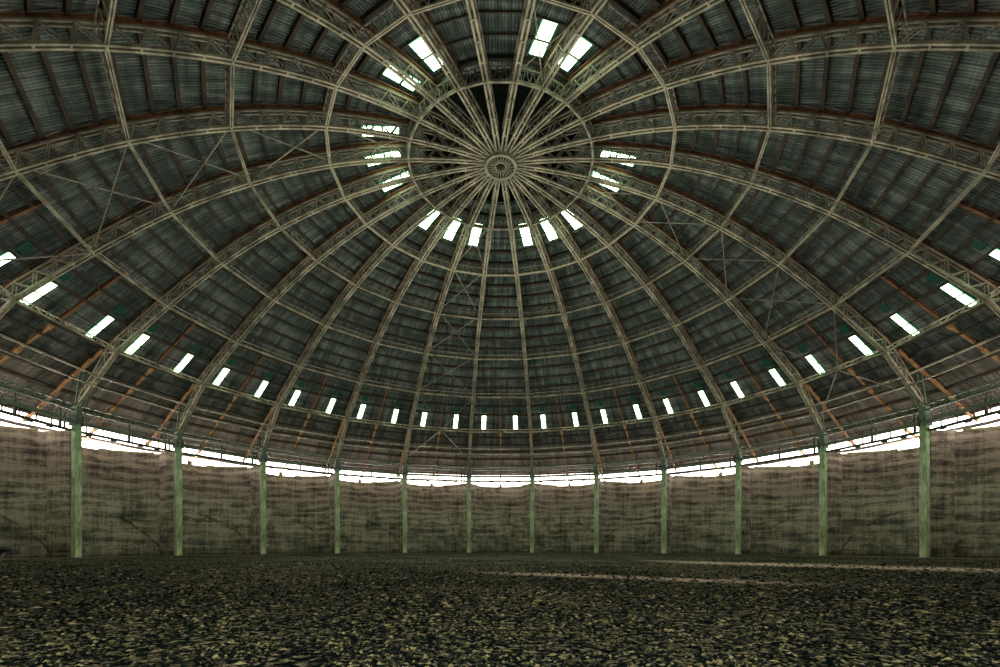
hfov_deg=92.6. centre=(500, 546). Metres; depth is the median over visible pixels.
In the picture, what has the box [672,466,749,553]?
wall
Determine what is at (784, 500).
wall
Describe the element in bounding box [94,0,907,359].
girder
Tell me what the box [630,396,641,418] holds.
skylight
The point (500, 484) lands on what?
rafter
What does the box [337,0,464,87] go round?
ceiling
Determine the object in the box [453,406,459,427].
skylight
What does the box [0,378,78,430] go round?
catwalk
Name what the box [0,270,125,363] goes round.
rafter
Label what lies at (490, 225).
brace
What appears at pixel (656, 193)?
brace
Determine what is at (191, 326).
rafter
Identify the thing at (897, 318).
skylight
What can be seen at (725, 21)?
ceiling
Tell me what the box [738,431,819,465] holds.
catwalk
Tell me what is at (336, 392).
skylight
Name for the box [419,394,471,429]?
brace
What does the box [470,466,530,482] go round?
catwalk
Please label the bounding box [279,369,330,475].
rafter
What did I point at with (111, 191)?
brace
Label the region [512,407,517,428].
skylight
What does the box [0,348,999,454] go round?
pipe
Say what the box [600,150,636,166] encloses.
skylight
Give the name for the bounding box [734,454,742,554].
concrete column
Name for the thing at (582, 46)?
skylight
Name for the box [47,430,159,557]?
wall
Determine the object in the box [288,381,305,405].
skylight
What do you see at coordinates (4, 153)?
girder
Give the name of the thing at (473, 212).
truss
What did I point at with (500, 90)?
ceiling
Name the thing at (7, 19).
truss
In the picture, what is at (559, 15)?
ceiling
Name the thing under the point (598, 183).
brace
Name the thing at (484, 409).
skylight
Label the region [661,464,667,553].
concrete column
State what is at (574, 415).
skylight
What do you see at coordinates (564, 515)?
wall
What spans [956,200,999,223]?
rafter
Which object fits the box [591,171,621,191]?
skylight
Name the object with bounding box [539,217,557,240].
skylight
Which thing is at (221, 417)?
rafter
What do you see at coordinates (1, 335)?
pipe
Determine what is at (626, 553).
trim
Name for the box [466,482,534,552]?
wall
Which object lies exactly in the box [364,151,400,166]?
skylight
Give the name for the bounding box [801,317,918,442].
rafter
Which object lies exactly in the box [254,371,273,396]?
skylight
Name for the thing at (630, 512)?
wall
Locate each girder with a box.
[0,140,999,397]
[0,285,999,432]
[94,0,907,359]
[225,0,775,319]
[322,0,678,275]
[406,65,594,229]
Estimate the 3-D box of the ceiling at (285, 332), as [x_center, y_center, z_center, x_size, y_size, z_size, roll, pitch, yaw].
[-14.232,-13.930,32.892,25.035,13.379,7.603,0,0,30]
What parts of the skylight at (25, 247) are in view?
pane, green panel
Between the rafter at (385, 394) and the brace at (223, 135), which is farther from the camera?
the rafter at (385, 394)
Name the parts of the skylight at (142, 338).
pane, pane, green panel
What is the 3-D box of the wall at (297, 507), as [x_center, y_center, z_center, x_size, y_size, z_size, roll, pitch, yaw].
[-19.322,-3.124,43.997,7.323,7.548,4.838,0,0,-45]
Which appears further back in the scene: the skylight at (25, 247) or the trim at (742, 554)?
the trim at (742, 554)
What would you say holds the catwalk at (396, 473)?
attached to the concrete column at (337, 472)
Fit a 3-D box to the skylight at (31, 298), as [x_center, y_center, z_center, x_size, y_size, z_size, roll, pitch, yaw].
[-21.916,-12.490,23.055,2.178,1.576,0.479,0,0,-4]
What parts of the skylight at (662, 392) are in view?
green panel, pane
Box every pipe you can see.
[0,334,999,448]
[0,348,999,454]
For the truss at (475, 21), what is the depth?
19.35 m
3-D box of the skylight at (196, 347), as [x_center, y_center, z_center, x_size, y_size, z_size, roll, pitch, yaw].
[-20.799,-12.490,31.726,2.173,1.576,0.479,0,0,19]
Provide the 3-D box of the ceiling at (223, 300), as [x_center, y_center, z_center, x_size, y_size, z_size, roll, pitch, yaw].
[-15.874,-13.930,28.928,25.035,13.379,7.603,0,0,15]
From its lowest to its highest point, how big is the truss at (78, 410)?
13.156 m
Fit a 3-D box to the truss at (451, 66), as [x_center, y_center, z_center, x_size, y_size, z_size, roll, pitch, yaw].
[-5.640,-13.828,11.058,0.350,13.156,27.855,0,0,22]
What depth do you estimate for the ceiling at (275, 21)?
17.00 m
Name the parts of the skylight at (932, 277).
green panel, pane, pane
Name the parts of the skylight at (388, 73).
pane, pane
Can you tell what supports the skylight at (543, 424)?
hanging from the ceiling at (543, 334)
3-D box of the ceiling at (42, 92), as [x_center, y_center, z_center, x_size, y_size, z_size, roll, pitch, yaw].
[-14.232,-13.930,16.458,25.035,13.379,7.603,0,0,-30]
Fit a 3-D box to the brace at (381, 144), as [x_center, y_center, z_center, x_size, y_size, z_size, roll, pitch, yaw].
[-6.313,-19.367,23.000,3.776,0.825,2.254,0,0,-15]
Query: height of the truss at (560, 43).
13.156 m
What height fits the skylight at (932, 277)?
1.576 m
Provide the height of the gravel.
0.065 m
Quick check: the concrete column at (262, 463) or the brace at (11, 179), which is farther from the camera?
the concrete column at (262, 463)
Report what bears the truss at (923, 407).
attached to the ceiling at (739, 271)
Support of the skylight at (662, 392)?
hanging from the ceiling at (637, 312)
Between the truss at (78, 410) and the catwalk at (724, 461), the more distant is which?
the catwalk at (724, 461)
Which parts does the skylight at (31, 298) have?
pane, pane, green panel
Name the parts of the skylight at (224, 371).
pane, pane, green panel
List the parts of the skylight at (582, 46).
pane, pane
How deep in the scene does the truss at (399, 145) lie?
22.80 m
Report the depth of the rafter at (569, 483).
47.69 m
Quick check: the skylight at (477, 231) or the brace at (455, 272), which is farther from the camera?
the brace at (455, 272)
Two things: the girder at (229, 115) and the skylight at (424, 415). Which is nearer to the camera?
the girder at (229, 115)
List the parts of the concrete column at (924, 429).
cap plate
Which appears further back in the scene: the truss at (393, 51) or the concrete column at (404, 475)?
the concrete column at (404, 475)
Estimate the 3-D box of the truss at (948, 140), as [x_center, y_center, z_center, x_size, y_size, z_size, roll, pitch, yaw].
[13.617,-13.828,19.035,27.855,13.156,0.352,0,0,22]
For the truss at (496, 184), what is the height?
13.156 m
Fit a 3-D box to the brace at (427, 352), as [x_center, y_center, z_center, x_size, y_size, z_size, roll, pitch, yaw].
[-4.457,-14.929,41.340,5.015,2.297,3.384,0,0,-15]
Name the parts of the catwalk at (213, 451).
hand rail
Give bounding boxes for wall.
[0,425,70,557]
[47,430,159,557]
[160,452,259,555]
[251,466,334,553]
[329,475,402,552]
[400,480,465,552]
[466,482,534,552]
[535,480,600,552]
[601,474,671,552]
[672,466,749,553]
[741,452,841,555]
[827,430,953,557]
[930,426,999,557]
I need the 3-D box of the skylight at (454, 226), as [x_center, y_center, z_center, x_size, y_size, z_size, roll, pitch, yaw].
[-3.058,-20.231,30.430,0.723,0.350,1.783,0,0,-30]
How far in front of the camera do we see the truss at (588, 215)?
32.08 m
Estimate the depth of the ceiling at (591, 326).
40.78 m
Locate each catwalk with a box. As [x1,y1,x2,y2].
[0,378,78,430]
[81,406,178,451]
[182,431,262,465]
[266,447,336,474]
[339,458,403,479]
[407,464,467,481]
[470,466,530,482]
[533,464,594,482]
[597,458,661,479]
[664,447,735,474]
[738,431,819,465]
[822,406,919,452]
[923,379,999,430]
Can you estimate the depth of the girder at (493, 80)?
21.62 m
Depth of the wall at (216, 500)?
40.42 m
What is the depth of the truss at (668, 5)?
18.82 m
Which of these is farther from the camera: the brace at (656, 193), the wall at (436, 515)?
the wall at (436, 515)
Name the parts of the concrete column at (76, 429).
cap plate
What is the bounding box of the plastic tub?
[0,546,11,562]
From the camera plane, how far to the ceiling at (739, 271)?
29.59 m
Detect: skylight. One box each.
[0,241,34,265]
[19,272,73,304]
[85,305,125,337]
[125,323,160,354]
[173,343,201,373]
[211,358,236,385]
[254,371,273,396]
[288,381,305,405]
[326,389,339,412]
[357,395,368,418]
[361,125,399,136]
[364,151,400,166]
[380,171,409,191]
[382,66,421,91]
[391,400,400,422]
[408,37,442,71]
[419,211,439,229]
[420,404,428,425]
[443,218,461,240]
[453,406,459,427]
[468,223,482,245]
[481,407,486,428]
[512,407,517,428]
[518,223,532,245]
[528,19,557,57]
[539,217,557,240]
[540,406,545,427]
[558,36,592,71]
[561,211,581,229]
[570,404,578,425]
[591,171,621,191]
[598,401,607,423]
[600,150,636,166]
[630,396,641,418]
[659,390,673,413]
[693,381,709,405]
[725,372,744,397]
[762,359,786,385]
[797,344,824,373]
[838,325,874,355]
[878,303,919,335]
[924,272,978,306]
[970,238,999,260]
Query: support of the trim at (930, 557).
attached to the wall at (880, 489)
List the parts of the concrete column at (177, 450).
cap plate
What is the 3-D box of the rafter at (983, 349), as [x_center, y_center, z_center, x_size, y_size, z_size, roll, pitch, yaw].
[24.586,-10.486,24.675,10.493,7.592,0.700,0,0,0]
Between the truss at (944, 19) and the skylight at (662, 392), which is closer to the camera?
the truss at (944, 19)
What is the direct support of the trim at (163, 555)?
attached to the wall at (121, 489)
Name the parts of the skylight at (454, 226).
pane, pane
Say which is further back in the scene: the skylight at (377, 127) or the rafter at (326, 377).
the rafter at (326, 377)
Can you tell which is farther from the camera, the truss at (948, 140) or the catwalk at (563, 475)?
the catwalk at (563, 475)
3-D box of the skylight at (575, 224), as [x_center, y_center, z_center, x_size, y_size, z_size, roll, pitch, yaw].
[4.378,-20.239,29.456,0.659,0.334,1.739,0,0,42]
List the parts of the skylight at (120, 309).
pane, pane, green panel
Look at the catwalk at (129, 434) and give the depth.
30.93 m
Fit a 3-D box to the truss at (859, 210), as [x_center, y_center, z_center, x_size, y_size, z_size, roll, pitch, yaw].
[14.613,-13.828,22.751,27.855,13.156,0.351,0,0,8]
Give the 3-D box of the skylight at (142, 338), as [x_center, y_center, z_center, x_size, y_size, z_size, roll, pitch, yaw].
[-21.588,-12.490,28.782,2.178,1.576,0.479,0,0,11]
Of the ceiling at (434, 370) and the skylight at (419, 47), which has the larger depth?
the ceiling at (434, 370)
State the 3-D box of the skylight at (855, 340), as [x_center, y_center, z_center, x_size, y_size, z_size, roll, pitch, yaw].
[21.538,-12.490,28.968,2.173,1.576,0.479,0,0,-11]
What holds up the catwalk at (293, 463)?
attached to the concrete column at (262, 463)
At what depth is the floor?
5.68 m
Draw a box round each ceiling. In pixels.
[0,0,445,102]
[0,7,429,148]
[0,101,424,283]
[0,139,425,424]
[16,162,433,449]
[141,176,443,464]
[240,186,454,473]
[325,193,473,479]
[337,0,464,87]
[397,200,490,481]
[420,0,483,76]
[421,69,579,204]
[469,202,534,480]
[477,0,523,71]
[511,199,603,481]
[520,0,580,76]
[527,193,677,478]
[536,0,663,87]
[546,187,760,473]
[555,0,999,102]
[557,176,859,464]
[569,162,984,449]
[571,7,999,149]
[575,139,999,424]
[577,101,999,282]
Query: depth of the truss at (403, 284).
33.69 m
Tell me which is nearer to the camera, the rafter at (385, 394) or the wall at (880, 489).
the wall at (880, 489)
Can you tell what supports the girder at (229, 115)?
attached to the truss at (505, 190)
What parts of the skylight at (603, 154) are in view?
pane, pane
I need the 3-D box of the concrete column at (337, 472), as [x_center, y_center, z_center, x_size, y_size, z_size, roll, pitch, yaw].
[-15.219,-3.500,44.509,0.500,8.300,0.500,0,0,-37]
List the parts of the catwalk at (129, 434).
hand rail, post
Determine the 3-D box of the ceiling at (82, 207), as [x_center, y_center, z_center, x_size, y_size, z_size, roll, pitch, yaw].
[-15.873,-13.930,20.422,25.035,13.379,7.603,0,0,-15]
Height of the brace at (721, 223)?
1.848 m
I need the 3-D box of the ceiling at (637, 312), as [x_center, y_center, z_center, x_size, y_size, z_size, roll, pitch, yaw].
[11.620,-13.930,36.295,7.603,13.379,25.035,0,0,45]
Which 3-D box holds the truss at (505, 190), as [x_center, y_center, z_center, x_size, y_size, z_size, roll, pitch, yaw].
[1.924,-13.828,39.288,0.351,13.156,27.855,0,0,8]
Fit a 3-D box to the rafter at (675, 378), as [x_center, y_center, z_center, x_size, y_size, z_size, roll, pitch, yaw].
[17.385,-10.486,42.060,0.700,7.592,10.493,0,0,45]
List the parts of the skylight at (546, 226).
pane, pane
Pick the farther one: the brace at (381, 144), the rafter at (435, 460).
the rafter at (435, 460)
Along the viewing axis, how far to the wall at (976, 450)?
27.75 m
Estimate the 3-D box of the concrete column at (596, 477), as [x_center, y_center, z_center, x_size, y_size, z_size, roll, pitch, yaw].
[9.567,-3.500,47.772,0.500,8.300,0.500,0,0,23]
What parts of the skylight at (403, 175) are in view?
pane, pane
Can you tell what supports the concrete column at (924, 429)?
on the floor
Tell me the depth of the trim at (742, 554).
37.98 m
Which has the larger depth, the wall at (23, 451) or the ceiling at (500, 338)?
the ceiling at (500, 338)
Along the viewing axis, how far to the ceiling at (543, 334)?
42.36 m
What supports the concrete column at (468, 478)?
on the floor
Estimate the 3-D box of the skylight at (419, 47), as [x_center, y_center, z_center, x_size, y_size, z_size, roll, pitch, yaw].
[-3.029,-20.360,19.774,0.708,0.272,1.609,0,0,30]
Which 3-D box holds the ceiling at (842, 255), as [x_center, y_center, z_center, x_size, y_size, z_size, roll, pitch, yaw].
[16.434,-13.930,24.675,25.035,13.379,7.603,0,0,0]
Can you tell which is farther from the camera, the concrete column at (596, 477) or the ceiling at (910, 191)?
the concrete column at (596, 477)
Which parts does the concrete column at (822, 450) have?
cap plate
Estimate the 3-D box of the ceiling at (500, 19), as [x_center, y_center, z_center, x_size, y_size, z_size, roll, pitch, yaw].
[0.000,-13.930,8.241,7.603,13.379,25.035,0,0,0]
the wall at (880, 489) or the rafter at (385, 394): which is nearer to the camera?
the wall at (880, 489)
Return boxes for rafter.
[0,200,45,224]
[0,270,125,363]
[82,317,199,442]
[187,348,267,464]
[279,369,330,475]
[358,382,389,481]
[430,390,445,485]
[499,392,501,486]
[555,389,570,485]
[612,382,642,481]
[670,369,721,475]
[733,348,813,464]
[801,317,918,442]
[875,270,999,362]
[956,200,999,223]
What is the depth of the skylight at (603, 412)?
44.54 m
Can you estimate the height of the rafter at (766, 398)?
7.592 m
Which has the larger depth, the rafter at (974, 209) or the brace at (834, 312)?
the brace at (834, 312)
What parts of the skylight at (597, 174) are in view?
pane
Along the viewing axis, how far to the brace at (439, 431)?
46.87 m
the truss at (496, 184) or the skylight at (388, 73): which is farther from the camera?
the truss at (496, 184)
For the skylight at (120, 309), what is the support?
hanging from the ceiling at (157, 256)
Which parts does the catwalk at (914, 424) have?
post, hand rail, post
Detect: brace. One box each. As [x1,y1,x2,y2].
[0,177,87,260]
[16,147,164,248]
[130,132,245,208]
[234,123,327,179]
[329,123,406,161]
[410,431,466,457]
[418,352,474,395]
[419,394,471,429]
[428,316,477,353]
[439,272,479,313]
[454,225,490,272]
[516,7,590,80]
[582,183,654,218]
[642,193,707,255]
[689,223,768,293]
[732,267,824,338]
[768,312,837,369]
[820,370,909,418]
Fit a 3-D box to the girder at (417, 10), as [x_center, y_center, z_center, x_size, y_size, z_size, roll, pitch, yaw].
[0.000,-19.053,24.675,17.130,0.590,17.130,0,0,0]
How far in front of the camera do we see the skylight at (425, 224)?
29.64 m
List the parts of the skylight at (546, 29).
pane, pane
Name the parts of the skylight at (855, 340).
green panel, pane, pane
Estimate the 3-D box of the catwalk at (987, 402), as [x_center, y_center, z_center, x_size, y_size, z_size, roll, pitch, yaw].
[24.846,-7.489,24.675,0.636,1.652,6.340,0,0,0]
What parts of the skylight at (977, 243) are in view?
green panel, pane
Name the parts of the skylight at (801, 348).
green panel, pane, pane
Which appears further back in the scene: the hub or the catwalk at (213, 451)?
the catwalk at (213, 451)
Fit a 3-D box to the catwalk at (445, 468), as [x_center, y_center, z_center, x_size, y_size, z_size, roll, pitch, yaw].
[-6.431,-7.489,48.674,6.340,1.652,0.636,0,0,-15]
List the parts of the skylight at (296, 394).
pane, pane, green panel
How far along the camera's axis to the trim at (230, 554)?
38.08 m
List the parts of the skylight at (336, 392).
pane, pane, green panel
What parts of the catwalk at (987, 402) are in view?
hand rail, post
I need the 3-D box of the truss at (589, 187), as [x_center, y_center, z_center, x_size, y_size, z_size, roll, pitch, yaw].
[13.617,-13.828,30.315,27.855,13.156,0.350,0,0,-22]
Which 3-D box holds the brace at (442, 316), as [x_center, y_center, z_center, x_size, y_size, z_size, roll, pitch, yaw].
[-3.572,-16.879,38.049,4.141,1.848,3.551,0,0,-15]
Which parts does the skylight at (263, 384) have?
pane, pane, green panel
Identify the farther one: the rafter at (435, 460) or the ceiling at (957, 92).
the rafter at (435, 460)
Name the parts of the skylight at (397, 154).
pane, pane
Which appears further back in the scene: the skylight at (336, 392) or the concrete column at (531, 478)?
the concrete column at (531, 478)
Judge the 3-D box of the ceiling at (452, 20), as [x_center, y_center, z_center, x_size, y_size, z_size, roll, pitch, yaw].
[-4.253,-13.930,8.802,7.603,13.379,25.035,0,0,15]
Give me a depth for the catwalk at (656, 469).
46.02 m
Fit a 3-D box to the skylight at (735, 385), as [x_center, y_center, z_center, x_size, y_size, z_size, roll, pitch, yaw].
[18.169,-12.490,37.036,2.178,1.576,0.479,0,0,-34]
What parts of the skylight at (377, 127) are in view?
pane, pane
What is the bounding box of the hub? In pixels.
[484,145,516,179]
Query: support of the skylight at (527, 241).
hanging from the ceiling at (543, 334)
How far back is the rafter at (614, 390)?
45.20 m
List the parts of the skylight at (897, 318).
green panel, pane, pane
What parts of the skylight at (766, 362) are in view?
green panel, pane, pane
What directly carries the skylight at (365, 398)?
hanging from the ceiling at (409, 326)
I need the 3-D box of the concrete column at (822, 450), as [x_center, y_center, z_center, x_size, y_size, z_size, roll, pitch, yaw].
[23.097,-3.500,34.242,0.500,8.300,0.500,0,0,-22]
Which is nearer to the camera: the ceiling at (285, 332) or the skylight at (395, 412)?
the ceiling at (285, 332)
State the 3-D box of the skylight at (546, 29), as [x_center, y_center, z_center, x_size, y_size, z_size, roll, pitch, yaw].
[1.690,-20.358,19.154,0.718,0.277,1.634,0,0,-15]
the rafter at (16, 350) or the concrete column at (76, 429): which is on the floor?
the concrete column at (76, 429)
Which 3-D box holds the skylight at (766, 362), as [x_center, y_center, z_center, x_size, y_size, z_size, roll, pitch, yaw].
[19.693,-12.490,34.396,2.173,1.576,0.479,0,0,-26]
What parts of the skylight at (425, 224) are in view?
pane, pane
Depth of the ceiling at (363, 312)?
38.06 m
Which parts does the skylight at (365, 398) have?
pane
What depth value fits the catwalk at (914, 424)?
30.75 m
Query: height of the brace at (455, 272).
1.398 m
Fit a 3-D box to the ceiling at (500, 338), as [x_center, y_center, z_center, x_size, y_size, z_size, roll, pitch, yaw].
[0.000,-13.930,41.109,7.603,13.379,25.035,0,0,0]
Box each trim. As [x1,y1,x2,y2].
[3,557,70,559]
[84,555,173,557]
[184,554,259,555]
[341,553,374,553]
[626,553,660,553]
[742,554,817,555]
[827,555,916,557]
[930,557,999,559]
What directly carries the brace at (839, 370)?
attached to the girder at (933, 324)
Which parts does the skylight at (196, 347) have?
pane, pane, green panel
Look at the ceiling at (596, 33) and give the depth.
18.33 m
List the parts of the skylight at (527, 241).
pane, pane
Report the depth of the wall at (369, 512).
50.21 m
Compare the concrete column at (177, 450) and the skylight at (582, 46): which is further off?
the concrete column at (177, 450)
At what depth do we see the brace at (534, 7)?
18.27 m
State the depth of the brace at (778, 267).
28.97 m
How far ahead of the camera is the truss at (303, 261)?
29.77 m
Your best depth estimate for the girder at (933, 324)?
32.01 m
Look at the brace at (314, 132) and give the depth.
22.17 m
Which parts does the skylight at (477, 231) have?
pane, pane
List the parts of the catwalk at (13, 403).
post, hand rail, post, post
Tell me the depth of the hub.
24.65 m
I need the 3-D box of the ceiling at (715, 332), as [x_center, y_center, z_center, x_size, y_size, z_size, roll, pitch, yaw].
[14.232,-13.930,32.892,25.035,13.379,7.603,0,0,-30]
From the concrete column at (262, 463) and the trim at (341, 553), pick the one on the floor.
the concrete column at (262, 463)
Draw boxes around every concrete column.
[69,415,83,557]
[172,439,183,555]
[259,454,266,554]
[334,464,340,553]
[402,470,407,552]
[467,472,471,552]
[530,473,534,552]
[593,470,598,552]
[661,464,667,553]
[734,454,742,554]
[817,439,828,555]
[917,415,932,557]
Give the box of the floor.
[0,553,999,666]
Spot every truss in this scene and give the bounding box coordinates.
[0,12,487,157]
[0,104,485,180]
[0,141,484,318]
[22,156,483,422]
[147,164,484,445]
[242,170,487,461]
[277,0,491,155]
[324,173,490,471]
[393,0,495,153]
[398,178,494,476]
[465,0,500,151]
[466,180,500,479]
[501,0,535,151]
[501,180,534,479]
[505,0,607,152]
[506,176,603,476]
[509,0,723,155]
[510,173,676,471]
[513,12,999,157]
[514,170,758,461]
[515,104,999,180]
[516,164,855,445]
[517,141,999,317]
[517,155,979,422]
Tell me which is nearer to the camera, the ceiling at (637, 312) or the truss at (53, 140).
the truss at (53, 140)
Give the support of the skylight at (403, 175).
hanging from the ceiling at (223, 300)
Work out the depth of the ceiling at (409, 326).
40.78 m
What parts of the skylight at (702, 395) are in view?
green panel, pane, pane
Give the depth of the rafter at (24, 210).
19.43 m
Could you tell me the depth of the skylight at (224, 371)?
34.24 m
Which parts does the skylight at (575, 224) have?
pane, pane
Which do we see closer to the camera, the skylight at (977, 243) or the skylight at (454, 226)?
the skylight at (977, 243)
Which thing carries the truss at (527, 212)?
attached to the ceiling at (543, 334)
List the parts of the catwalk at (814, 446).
hand rail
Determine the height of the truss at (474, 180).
13.156 m
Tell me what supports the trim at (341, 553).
attached to the wall at (297, 507)
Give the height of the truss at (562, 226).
13.156 m
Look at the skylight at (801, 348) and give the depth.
31.88 m
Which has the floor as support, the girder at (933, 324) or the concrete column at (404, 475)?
the concrete column at (404, 475)
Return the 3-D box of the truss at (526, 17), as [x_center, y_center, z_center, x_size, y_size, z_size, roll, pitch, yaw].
[1.924,-13.828,10.062,0.351,13.156,27.855,0,0,-8]
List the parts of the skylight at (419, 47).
pane, pane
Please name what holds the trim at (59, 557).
attached to the wall at (121, 489)
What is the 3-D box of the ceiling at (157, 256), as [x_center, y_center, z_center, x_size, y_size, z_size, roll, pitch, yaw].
[-16.434,-13.930,24.675,25.035,13.379,7.603,0,0,0]
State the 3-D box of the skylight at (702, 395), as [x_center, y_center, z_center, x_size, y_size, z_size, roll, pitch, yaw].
[16.506,-12.490,39.162,2.173,1.576,0.479,0,0,-41]
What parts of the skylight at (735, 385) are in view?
green panel, pane, pane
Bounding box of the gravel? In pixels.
[0,555,999,666]

